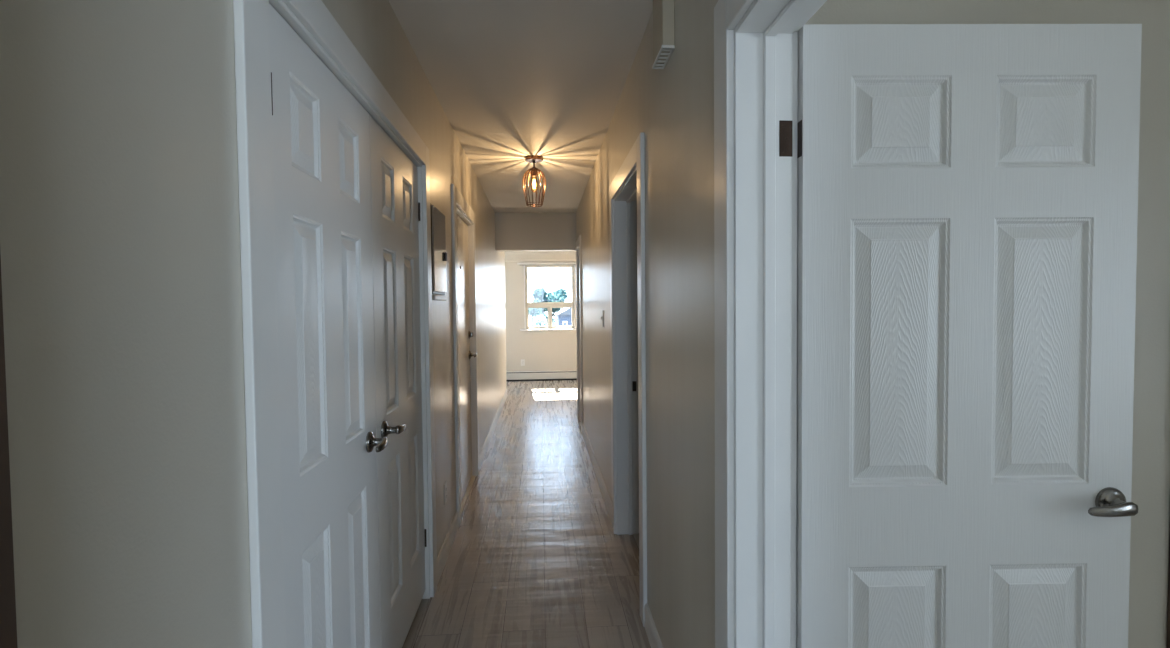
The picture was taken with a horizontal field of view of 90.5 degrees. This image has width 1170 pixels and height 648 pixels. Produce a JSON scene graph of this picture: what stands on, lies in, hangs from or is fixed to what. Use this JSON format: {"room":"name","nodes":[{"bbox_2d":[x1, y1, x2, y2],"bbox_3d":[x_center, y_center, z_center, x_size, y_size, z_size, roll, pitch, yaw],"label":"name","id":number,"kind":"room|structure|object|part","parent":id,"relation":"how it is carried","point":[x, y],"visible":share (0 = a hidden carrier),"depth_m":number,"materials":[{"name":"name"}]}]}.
{"room":"home hallway","nodes":[
{"label":"home hallway","id":0,"kind":"room"},
{"bbox_2d":[0,0,506,647],"bbox_3d":[-1.146,0.044,2.995,0.750,2.505,11.740,-1,2,-4],"label":"wall","id":1,"kind":"structure","parent":0,"point":[120,252],"depth_m":0.79,"materials":[{"name":"beige paint"}]},
{"bbox_2d":[0,255,17,647],"bbox_3d":[-0.573,0.325,0.504,0.012,2.100,0.169,-1,2,-4],"label":"trim","id":2,"kind":"structure","parent":1,"relation":"attached to","point":[8,625],"depth_m":0.57,"materials":[{"name":"brown wood"}]},
{"bbox_2d":[269,3,387,647],"bbox_3d":[-0.664,0.305,1.580,0.098,1.980,0.762,-1,2,-4],"label":"door","id":3,"kind":"structure","parent":1,"relation":"in","point":[321,132],"depth_m":1.51,"materials":[{"name":"white wood"}]},
{"bbox_3d":[-0.692,-0.469,1.402,0.035,0.213,0.178,-1,2,-4],"label":"panel","id":4,"kind":"part","parent":3,"relation":"part of","materials":[{"name":"white wood"}]},
{"bbox_3d":[-0.687,0.048,1.419,0.035,0.608,0.178,-1,2,-4],"label":"panel","id":5,"kind":"part","parent":3,"relation":"part of","materials":[{"name":"white wood"}]},
{"bbox_3d":[-0.679,0.796,1.445,0.035,0.537,0.178,-1,2,-4],"label":"panel","id":6,"kind":"part","parent":3,"relation":"part of","materials":[{"name":"white wood"}]},
{"bbox_3d":[-0.716,-0.479,1.719,0.035,0.213,0.178,-1,2,-4],"label":"panel","id":7,"kind":"part","parent":3,"relation":"part of","materials":[{"name":"white wood"}]},
{"bbox_3d":[-0.711,0.038,1.736,0.035,0.608,0.178,-1,2,-4],"label":"panel","id":8,"kind":"part","parent":3,"relation":"part of","materials":[{"name":"white wood"}]},
{"bbox_3d":[-0.703,0.786,1.762,0.035,0.537,0.178,-1,2,-4],"label":"panel","id":9,"kind":"part","parent":3,"relation":"part of","materials":[{"name":"white wood"}]},
{"bbox_3d":[-0.676,0.382,1.879,0.047,0.067,0.067,-1,2,-4],"label":"handle","id":10,"kind":"part","parent":3,"relation":"part of","materials":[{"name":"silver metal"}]},
{"bbox_3d":[-0.645,0.382,1.842,0.021,0.030,0.106,-1,2,-4],"label":"lever","id":11,"kind":"part","parent":3,"relation":"part of","materials":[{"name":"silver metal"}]},
{"bbox_2d":[233,0,436,647],"bbox_3d":[-0.744,0.261,1.938,0.148,2.136,1.760,-1,2,-4],"label":"door frame","id":12,"kind":"structure","parent":1,"relation":"attached to","point":[311,20],"depth_m":1.12,"materials":[{"name":"white paint"}]},
{"bbox_2d":[369,115,426,647],"bbox_3d":[-0.722,0.280,2.345,0.098,1.980,0.762,-1,2,-4],"label":"door","id":13,"kind":"structure","parent":1,"relation":"in","point":[395,207],"depth_m":2.26,"materials":[{"name":"white wood"}]},
{"bbox_3d":[-0.749,-0.494,2.156,0.035,0.213,0.178,-1,2,-4],"label":"panel","id":14,"kind":"part","parent":13,"relation":"part of","materials":[{"name":"white wood"}]},
{"bbox_3d":[-0.689,0.376,2.053,0.047,0.067,0.067,-1,2,-4],"label":"handle","id":15,"kind":"part","parent":13,"relation":"part of","materials":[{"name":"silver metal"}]},
{"bbox_3d":[-0.744,0.023,2.174,0.035,0.608,0.178,-1,2,-4],"label":"panel","id":16,"kind":"part","parent":13,"relation":"part of","materials":[{"name":"white wood"}]},
{"bbox_3d":[-0.737,0.771,2.199,0.035,0.537,0.178,-1,2,-4],"label":"panel","id":17,"kind":"part","parent":13,"relation":"part of","materials":[{"name":"white wood"}]},
{"bbox_3d":[-0.664,0.373,2.094,0.021,0.030,0.106,-1,2,-4],"label":"lever","id":18,"kind":"part","parent":13,"relation":"part of","materials":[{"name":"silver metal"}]},
{"bbox_3d":[-0.773,-0.504,2.473,0.035,0.213,0.178,-1,2,-4],"label":"panel","id":19,"kind":"part","parent":13,"relation":"part of","materials":[{"name":"white wood"}]},
{"bbox_3d":[-0.768,0.013,2.491,0.035,0.608,0.178,-1,2,-4],"label":"panel","id":20,"kind":"part","parent":13,"relation":"part of","materials":[{"name":"white wood"}]},
{"bbox_3d":[-0.761,0.761,2.516,0.035,0.537,0.178,-1,2,-4],"label":"panel","id":21,"kind":"part","parent":13,"relation":"part of","materials":[{"name":"white wood"}]},
{"bbox_2d":[430,203,446,300],"bbox_3d":[-0.760,-0.361,3.031,0.034,0.475,0.370,-1,2,-4],"label":"breaker panel","id":22,"kind":"object","parent":1,"relation":"attached to","point":[438,235],"visible":0.91,"depth_m":2.97,"materials":[{"name":"black metal"}]},
{"bbox_2d":[444,481,446,504],"bbox_3d":[-0.770,0.934,3.208,0.009,0.116,0.072,-1,2,-4],"label":"wall outlet","id":23,"kind":"object","parent":1,"relation":"attached to","point":[445,483],"visible":1,"depth_m":3.19,"materials":[{"name":"white plastic"}]},
{"bbox_2d":[451,184,479,526],"bbox_3d":[-0.914,0.187,4.179,0.148,2.136,1.182,-1,2,-4],"label":"door frame","id":24,"kind":"structure","parent":1,"relation":"attached to","point":[459,205],"depth_m":4.34,"materials":[{"name":"white paint"}]},
{"bbox_2d":[456,213,476,501],"bbox_3d":[-0.878,0.237,4.181,0.107,2.015,0.970,-1,2,-4],"label":"door","id":25,"kind":"structure","parent":1,"relation":"in","point":[465,354],"depth_m":4.31,"materials":[{"name":"paint"}]},
{"bbox_2d":[437,389,507,584],"bbox_3d":[-0.883,1.183,4.763,0.013,0.105,8.330,-1,2,-4],"label":"baseboard","id":26,"kind":"structure","parent":1,"relation":"attached to","point":[442,557],"depth_m":3.48,"materials":[{"name":"white paint"}]},
{"bbox_2d":[388,0,652,212],"bbox_3d":[0.141,-1.327,3.899,6.900,0.150,13.837,-1,2,-4],"label":"ceiling","id":27,"kind":"structure","parent":0,"point":[513,80],"depth_m":2.84,"materials":[{"name":"paint"}]},
{"bbox_2d":[522,155,545,206],"bbox_3d":[-0.386,-1.082,4.410,0.179,0.365,0.179,-1,2,-4],"label":"ceiling lamp","id":28,"kind":"object","parent":27,"relation":"attached to","point":[533,159],"visible":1,"depth_m":4.38,"materials":[{"name":"brown metal"}]},
{"bbox_3d":[-0.386,-1.064,4.411,0.062,0.124,0.062,-1,2,-4],"label":"bulb","id":29,"kind":"part","parent":28,"relation":"part of","materials":[{"name":"orange glass"}]},
{"bbox_2d":[531,167,537,176],"bbox_3d":[-0.387,-1.154,4.408,0.053,0.064,0.053,-1,2,-4],"label":"socket","id":30,"kind":"object","parent":28,"relation":"attached to","point":[534,173],"depth_m":4.39,"materials":[{"name":"brown metal"}]},
{"bbox_2d":[402,380,650,647],"bbox_3d":[0.167,1.311,3.988,6.900,0.120,13.837,-1,2,-4],"label":"floor","id":31,"kind":"structure","parent":0,"point":[535,559],"depth_m":3.24,"materials":[{"name":"wood"}]},
{"bbox_2d":[495,213,575,250],"bbox_3d":[-0.604,-1.129,7.131,0.982,0.450,0.140,-1,2,-4],"label":"wall header","id":32,"kind":"structure","parent":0,"point":[513,231],"depth_m":7.06,"materials":[{"name":"beige paint"}]},
{"bbox_2d":[505,262,576,371],"bbox_3d":[-0.361,-0.225,10.739,6.500,2.505,0.200,-1,2,-4],"label":"wall","id":33,"kind":"structure","parent":0,"point":[541,350],"depth_m":10.61,"materials":[{"name":"beige paint"}]},
{"bbox_2d":[505,251,575,261],"bbox_3d":[-0.360,-1.305,10.553,6.500,0.333,0.100,-1,2,-4],"label":"trim","id":34,"kind":"structure","parent":33,"relation":"attached to","point":[510,256],"depth_m":10.49,"materials":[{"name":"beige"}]},
{"bbox_2d":[506,370,576,380],"bbox_3d":[-0.390,0.946,10.641,5.200,0.173,0.065,-1,2,-4],"label":"baseboard heater","id":35,"kind":"object","parent":33,"relation":"attached to","point":[520,375],"visible":0.22,"depth_m":10.58,"materials":[{"name":"beige metal"}]},
{"bbox_2d":[517,262,575,264],"bbox_3d":[-0.669,-1.093,10.553,1.120,0.052,0.043,-1,2,-4],"label":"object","id":36,"kind":"object","parent":33,"relation":"attached to","point":[526,263],"visible":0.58,"depth_m":10.54,"materials":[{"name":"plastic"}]},
{"bbox_2d":[520,265,575,330],"bbox_3d":[-0.654,-0.492,10.665,1.092,1.220,0.205,-1,2,-4],"label":"window","id":37,"kind":"structure","parent":33,"relation":"in","point":[549,305],"depth_m":10.64,"materials":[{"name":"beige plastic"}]},
{"bbox_3d":[-0.865,-0.128,10.689,0.400,0.379,0.050,-1,2,-4],"label":"sash","id":38,"kind":"part","parent":37,"relation":"part of","materials":[{"name":"glass"}]},
{"bbox_3d":[-0.651,-0.720,10.685,0.841,0.670,0.050,-1,2,-4],"label":"sash","id":39,"kind":"part","parent":37,"relation":"part of","materials":[{"name":"clear glass"}]},
{"bbox_3d":[-0.427,-0.133,10.722,0.404,0.379,0.050,-1,2,-4],"label":"sash","id":40,"kind":"part","parent":37,"relation":"part of","materials":[{"name":"clear glass"}]},
{"bbox_2d":[576,0,717,647],"bbox_3d":[0.335,0.054,2.265,0.130,2.505,10.060,-1,2,-4],"label":"wall","id":41,"kind":"structure","parent":0,"point":[673,105],"depth_m":1.94,"materials":[{"name":"beige paint"}]},
{"bbox_2d":[576,235,582,431],"bbox_3d":[0.007,0.098,6.624,0.166,2.131,0.727,-1,2,-4],"label":"door frame","id":42,"kind":"structure","parent":41,"relation":"attached to","point":[578,242],"depth_m":6.86,"materials":[{"name":"white paint"}]},
{"bbox_2d":[601,310,603,326],"bbox_3d":[0.121,-0.039,4.122,0.016,0.116,0.072,-1,2,-4],"label":"light switch","id":43,"kind":"object","parent":41,"relation":"attached to","point":[602,317],"visible":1,"depth_m":4.10,"materials":[{"name":"white plastic"}]},
{"bbox_3d":[0.126,-0.039,4.122,0.006,0.116,0.072,-1,2,-4],"label":"plate","id":44,"kind":"part","parent":43,"relation":"part of","materials":[{"name":"white plastic"}]},
{"bbox_2d":[582,423,662,647],"bbox_3d":[0.315,1.271,1.789,0.013,0.105,9.034,-1,2,-4],"label":"baseboard","id":45,"kind":"structure","parent":41,"relation":"attached to","point":[652,633],"depth_m":3.76,"materials":[{"name":"white paint"}]},
{"bbox_2d":[609,133,646,626],"bbox_3d":[0.281,0.232,3.013,0.166,2.101,1.109,-1,2,-4],"label":"door frame","id":46,"kind":"structure","parent":41,"relation":"attached to","point":[627,189],"depth_m":3.44,"materials":[{"name":"white paint"}]},
{"bbox_3d":[0.295,0.372,3.466,0.022,0.060,0.004,-1,2,-4],"label":"strike plate","id":47,"kind":"part","parent":46,"relation":"part of","materials":[{"name":"brown metal"}]},
{"bbox_2d":[652,0,674,68],"bbox_3d":[0.260,-1.004,1.938,0.043,0.235,0.168,-1,2,-4],"label":"door chime","id":48,"kind":"object","parent":41,"relation":"attached to","point":[663,10],"visible":1,"depth_m":1.88,"materials":[{"name":"plastic"}]},
{"bbox_3d":[0.261,-0.892,1.942,0.042,0.010,0.168,-1,2,-4],"label":"frame","id":49,"kind":"part","parent":48,"relation":"part of","materials":[{"name":"white plastic"}]},
{"bbox_2d":[714,0,826,647],"bbox_3d":[0.446,0.307,0.845,0.166,2.094,1.179,-1,2,-4],"label":"door frame","id":50,"kind":"structure","parent":41,"relation":"attached to","point":[756,41],"depth_m":1.32,"materials":[{"name":"white paint"}]},
{"bbox_2d":[796,24,1141,647],"bbox_3d":[0.869,0.321,1.343,0.777,1.980,0.160,-1,2,-1],"label":"door","id":51,"kind":"structure","parent":41,"relation":"in","point":[967,194],"depth_m":1.32,"materials":[{"name":"white painted wood"},{"name":"satin nickel handle"}]},
{"bbox_3d":[0.719,0.809,1.357,0.226,0.507,0.035,-1,2,-1],"label":"panel","id":52,"kind":"part","parent":51,"relation":"part of","materials":[{"name":"white wood"}]},
{"bbox_3d":[0.712,0.066,1.332,0.226,0.609,0.035,-1,2,-1],"label":"panel","id":53,"kind":"part","parent":51,"relation":"part of","materials":[{"name":"white wood"}]},
{"bbox_3d":[0.707,-0.453,1.314,0.226,0.205,0.035,-1,2,-1],"label":"panel","id":54,"kind":"part","parent":51,"relation":"part of","materials":[{"name":"white wood"}]},
{"bbox_3d":[1.047,0.805,1.362,0.227,0.507,0.035,-1,2,-1],"label":"panel","id":55,"kind":"part","parent":51,"relation":"part of","materials":[{"name":"white wood"}]},
{"bbox_3d":[1.039,0.063,1.337,0.227,0.609,0.035,-1,2,-1],"label":"panel","id":56,"kind":"part","parent":51,"relation":"part of","materials":[{"name":"white wood"}]},
{"bbox_3d":[1.034,-0.456,1.319,0.227,0.205,0.035,-1,2,-1],"label":"panel","id":57,"kind":"part","parent":51,"relation":"part of","materials":[{"name":"white wood"}]},
{"bbox_3d":[1.206,0.409,1.310,0.067,0.067,0.047,-1,2,-1],"label":"handle","id":58,"kind":"part","parent":51,"relation":"part of","materials":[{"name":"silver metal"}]},
{"bbox_3d":[1.167,0.409,1.281,0.106,0.030,0.021,-1,2,-1],"label":"lever","id":59,"kind":"part","parent":51,"relation":"part of","materials":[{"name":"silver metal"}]},
{"bbox_2d":[805,0,1169,647],"bbox_3d":[2.018,0.059,1.640,3.131,2.505,0.120,-1,2,-4],"label":"wall","id":60,"kind":"structure","parent":0,"point":[1149,538],"depth_m":1.53,"materials":[{"name":"beige paint"}]},
{"bbox_2d":[1166,522,1169,647],"bbox_3d":[1.615,0.294,1.546,0.093,2.050,0.022,-1,2,-4],"label":"trim","id":61,"kind":"structure","parent":60,"relation":"attached to","point":[1168,604],"depth_m":1.56,"materials":[{"name":"brown wood"}]},
{"label":"outside","id":62,"kind":"structure","parent":0,"visible":0},
{"bbox_2d":[528,314,556,325],"bbox_3d":[-16.356,-0.660,216.798,300.000,0.200,405.363,-1,2,-4],"label":"ground","id":63,"kind":"structure","parent":62,"point":[542,318],"depth_m":254.12,"materials":[{"name":"white snow"}]},
{"bbox_2d":[528,298,541,323],"bbox_3d":[-7.616,-0.039,83.681,3.087,7.375,2.937,-1,2,-4],"label":"tree","id":64,"kind":"object","parent":63,"relation":"on","point":[532,311],"visible":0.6,"depth_m":83.58,"materials":[{"name":"green plant"}]},
{"bbox_2d":[529,315,546,325],"bbox_3d":[-3.826,2.073,44.983,2.256,5.685,2.390,-1,2,-4],"label":"tree","id":65,"kind":"object","parent":63,"relation":"on","point":[540,321],"visible":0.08,"depth_m":44.16,"materials":[{"name":"green plant"}]},
{"bbox_2d":[528,286,568,318],"bbox_3d":[-5.745,-1.262,89.601,6.638,9.425,6.129,-1,2,-4],"label":"tree","id":66,"kind":"object","parent":63,"relation":"on","point":[559,294],"visible":0.46,"depth_m":88.97,"materials":[{"name":"green plant"}]},
{"bbox_2d":[542,313,556,325],"bbox_3d":[-4.552,1.140,76.339,2.076,5.447,1.739,-1,2,-4],"label":"tree","id":67,"kind":"object","parent":63,"relation":"on","point":[554,320],"visible":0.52,"depth_m":76.03,"materials":[{"name":"green plant"}]},
{"bbox_2d":[528,273,570,300],"bbox_3d":[-2.857,0.236,37.921,28.304,9.800,1.800,-1,2,-4],"label":"power lines","id":68,"kind":"object","parent":63,"relation":"on","point":[528,273],"visible":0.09,"depth_m":37.87,"materials":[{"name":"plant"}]},
{"bbox_2d":[555,308,571,325],"bbox_3d":[-1.866,0.992,70.130,3.400,6.100,8.600,-1,2,-4],"label":"house","id":69,"kind":"structure","parent":63,"relation":"on","point":[564,317],"depth_m":66.02,"materials":[{"name":"blue"}]}
]}

